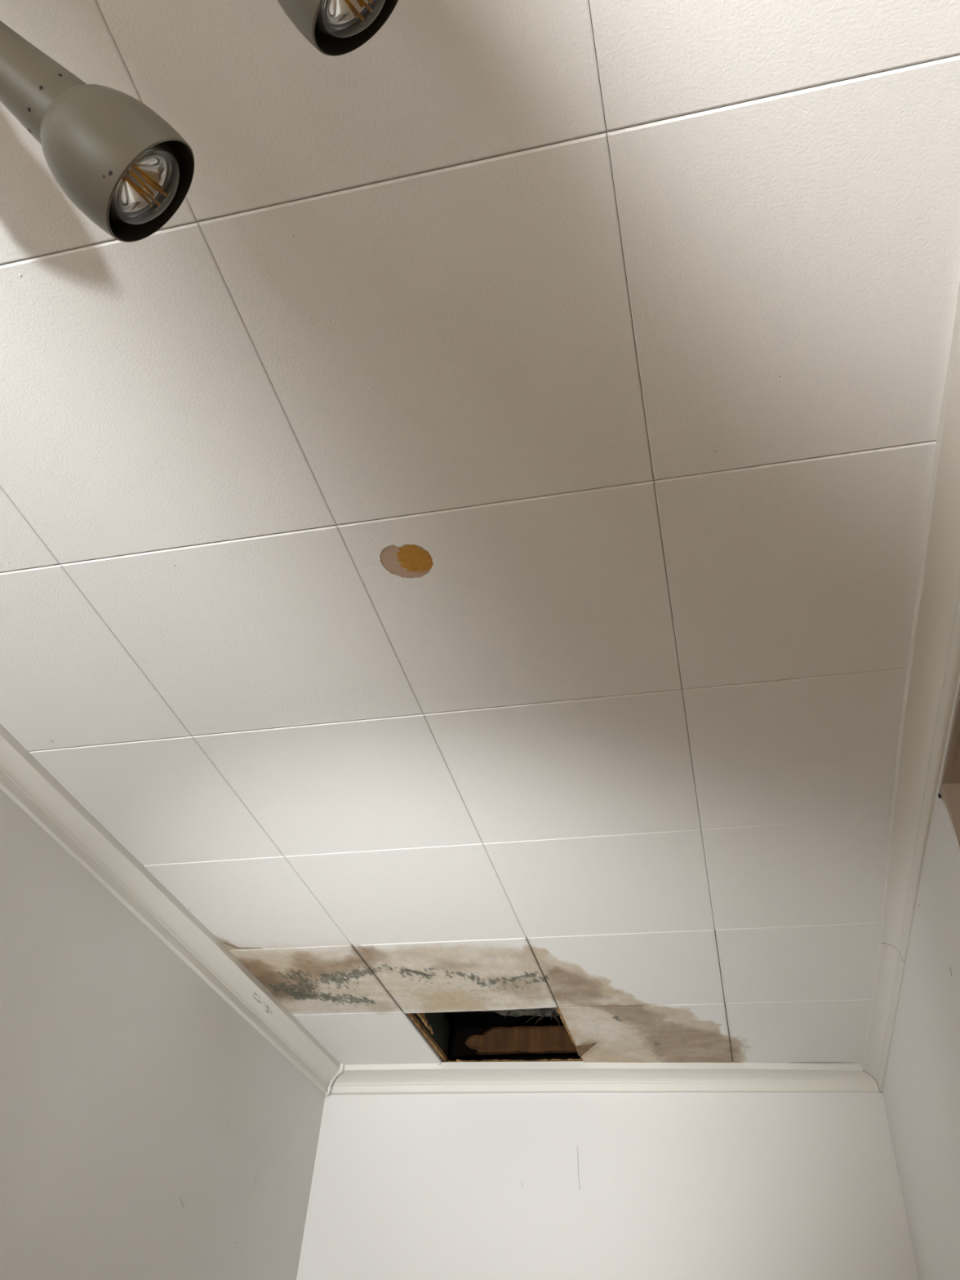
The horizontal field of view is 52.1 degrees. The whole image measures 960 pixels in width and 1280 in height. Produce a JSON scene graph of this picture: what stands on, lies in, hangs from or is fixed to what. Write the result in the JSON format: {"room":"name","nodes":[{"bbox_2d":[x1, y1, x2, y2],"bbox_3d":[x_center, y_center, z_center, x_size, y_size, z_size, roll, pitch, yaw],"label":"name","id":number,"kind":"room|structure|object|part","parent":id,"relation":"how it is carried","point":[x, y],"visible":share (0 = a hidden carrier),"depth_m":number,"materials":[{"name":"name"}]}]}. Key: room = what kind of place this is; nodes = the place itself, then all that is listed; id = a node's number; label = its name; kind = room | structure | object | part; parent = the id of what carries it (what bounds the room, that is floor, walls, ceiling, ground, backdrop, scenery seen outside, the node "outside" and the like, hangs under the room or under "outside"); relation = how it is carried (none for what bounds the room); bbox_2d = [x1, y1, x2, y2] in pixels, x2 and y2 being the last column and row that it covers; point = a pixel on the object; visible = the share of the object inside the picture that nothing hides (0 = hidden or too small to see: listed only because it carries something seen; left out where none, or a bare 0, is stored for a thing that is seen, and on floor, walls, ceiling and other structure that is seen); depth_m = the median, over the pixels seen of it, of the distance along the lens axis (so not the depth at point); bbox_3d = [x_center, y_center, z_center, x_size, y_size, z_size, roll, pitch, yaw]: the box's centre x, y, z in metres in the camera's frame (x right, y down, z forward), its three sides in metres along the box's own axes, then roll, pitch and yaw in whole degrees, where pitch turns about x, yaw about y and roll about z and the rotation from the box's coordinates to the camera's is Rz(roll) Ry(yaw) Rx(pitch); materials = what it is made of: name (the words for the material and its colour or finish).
{"room":"damaged room","nodes":[
{"label":"damaged room","id":0,"kind":"room"},
{"bbox_2d":[0,788,324,1279],"bbox_3d":[-1.438,0.412,0.389,0.102,2.612,6.722,-6,-42,12],"label":"wall","id":1,"kind":"structure","parent":0,"point":[149,1131],"depth_m":2.42,"materials":[{"name":"white paint"}]},
{"bbox_2d":[0,724,340,1093],"bbox_3d":[-1.268,-0.545,1.197,0.090,0.074,6.723,-6,-42,12],"label":"trim","id":2,"kind":"structure","parent":1,"relation":"attached to","point":[24,780],"depth_m":2.57,"materials":[{"name":"white paint"}]},
{"bbox_2d":[0,0,959,1064],"bbox_3d":[-0.378,-0.849,1.293,2.230,0.632,6.920,-6,-42,12],"label":"ceiling","id":3,"kind":"structure","parent":0,"point":[466,553],"depth_m":1.50,"materials":[{"name":"tile"}]},
{"bbox_2d":[0,20,194,242],"bbox_3d":[-0.391,-0.539,0.880,0.326,0.381,0.104,22,-44,-19],"label":"spotlight","id":4,"kind":"object","parent":3,"relation":"hanging from","point":[125,167],"visible":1,"depth_m":0.80,"materials":[{"name":"grey metal"}]},
{"bbox_3d":[-0.309,-0.403,0.827,0.120,0.117,0.104,21,-44,-18],"label":"lamp shade","id":5,"kind":"part","parent":4,"relation":"part of","materials":[{"name":"grey metal"}]},
{"bbox_3d":[-0.294,-0.393,0.832,0.025,0.018,0.012,27,-46,-24],"label":"glass stem","id":6,"kind":"part","parent":4,"relation":"part of","materials":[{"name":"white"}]},
{"bbox_3d":[-0.284,-0.386,0.831,0.047,0.073,0.080,22,-44,-19],"label":"bulb glass","id":7,"kind":"part","parent":4,"relation":"part of","materials":[{"name":"clear glass"}]},
{"bbox_2d":[277,0,398,56],"bbox_3d":[-0.201,-0.654,0.831,0.314,0.247,0.104,28,-46,-24],"label":"spotlight","id":8,"kind":"object","parent":3,"relation":"attached to","point":[334,28],"visible":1,"depth_m":0.85,"materials":[{"name":"grey metal"}]},
{"bbox_3d":[-0.108,-0.546,0.831,0.052,0.069,0.080,28,-46,-24],"label":"bulb glass","id":9,"kind":"part","parent":8,"relation":"part of","materials":[{"name":"clear glass"}]},
{"bbox_2d":[406,1013,448,1062],"bbox_3d":[-0.195,1.341,3.333,0.045,0.016,0.494,-6,-42,12],"label":"splintered lath","id":10,"kind":"object","parent":3,"relation":"attached to","point":[439,1051],"visible":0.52,"depth_m":3.35,"materials":[{"name":"beige wood"}]},
{"bbox_2d":[413,1012,449,1054],"bbox_3d":[-0.199,1.298,3.395,0.075,0.116,0.464,-6,-42,12],"label":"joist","id":11,"kind":"object","parent":3,"relation":"attached to","point":[437,1024],"visible":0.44,"depth_m":3.44,"materials":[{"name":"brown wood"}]},
{"bbox_2d":[443,1010,528,1057],"bbox_3d":[-0.023,1.394,3.604,0.500,0.264,0.012,-6,-42,12],"label":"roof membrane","id":12,"kind":"object","parent":3,"relation":"hanging from","point":[463,1024],"visible":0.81,"depth_m":3.58,"materials":[{"name":"black"}]},
{"bbox_2d":[447,1058,583,1062],"bbox_3d":[0.122,1.491,3.460,0.572,0.020,0.034,-6,-42,12],"label":"strip","id":13,"kind":"object","parent":3,"relation":"attached to","point":[544,1060],"visible":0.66,"depth_m":3.44,"materials":[{"name":"beige wood"}]},
{"bbox_2d":[462,1025,577,1054],"bbox_3d":[0.162,1.448,3.552,0.950,0.094,0.031,-6,-42,12],"label":"wooden plank","id":14,"kind":"object","parent":3,"relation":"attached to","point":[502,1040],"visible":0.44,"depth_m":3.54,"materials":[{"name":"brown wood"}]},
{"bbox_2d":[481,1008,560,1027],"bbox_3d":[0.222,1.321,3.493,0.481,0.133,0.087,-6,-42,12],"label":"clump","id":15,"kind":"object","parent":3,"relation":"hanging from","point":[552,1012],"visible":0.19,"depth_m":3.48,"materials":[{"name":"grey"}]},
{"bbox_2d":[555,1005,582,1060],"bbox_3d":[0.306,1.266,3.216,0.050,0.040,0.529,-6,-42,12],"label":"batten","id":16,"kind":"object","parent":3,"relation":"attached to","point":[557,1009],"visible":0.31,"depth_m":3.15,"materials":[{"name":"beige wood"}]},
{"bbox_2d":[575,1042,596,1056],"bbox_3d":[0.340,1.356,3.255,0.042,0.024,0.195,10,-41,-6],"label":"flap","id":17,"kind":"object","parent":3,"relation":"attached to","point":[581,1050],"visible":1,"depth_m":3.26,"materials":[{"name":"brown cardboard"}]},
{"bbox_2d":[296,1092,919,1279],"bbox_3d":[0.310,2.530,2.646,2.144,2.612,0.122,-6,-42,12],"label":"wall","id":18,"kind":"structure","parent":0,"point":[771,1185],"depth_m":3.21,"materials":[{"name":"white paint"}]},
{"bbox_2d":[324,1061,879,1096],"bbox_3d":[0.362,1.514,3.393,1.943,0.081,0.127,-6,-42,12],"label":"trim","id":19,"kind":"structure","parent":18,"relation":"attached to","point":[553,1077],"depth_m":3.39,"materials":[{"name":"white paint"}]},
{"bbox_2d":[882,673,959,1279],"bbox_3d":[0.686,0.183,-0.076,0.496,2.612,6.738,-6,-42,12],"label":"wall","id":20,"kind":"structure","parent":0,"point":[921,1091],"depth_m":2.25,"materials":[{"name":"white paint"}]},
{"bbox_2d":[861,939,906,1093],"bbox_3d":[1.173,1.121,2.868,0.056,0.075,1.037,-6,-42,12],"label":"trim","id":21,"kind":"structure","parent":20,"relation":"attached to","point":[890,966],"depth_m":2.80,"materials":[{"name":"white paint"}]},
{"bbox_2d":[880,281,959,961],"bbox_3d":[0.378,-1.071,0.437,0.069,0.074,5.705,-6,-42,12],"label":"trim","id":22,"kind":"structure","parent":20,"relation":"attached to","point":[933,669],"depth_m":1.70,"materials":[{"name":"white paint"}]}
]}

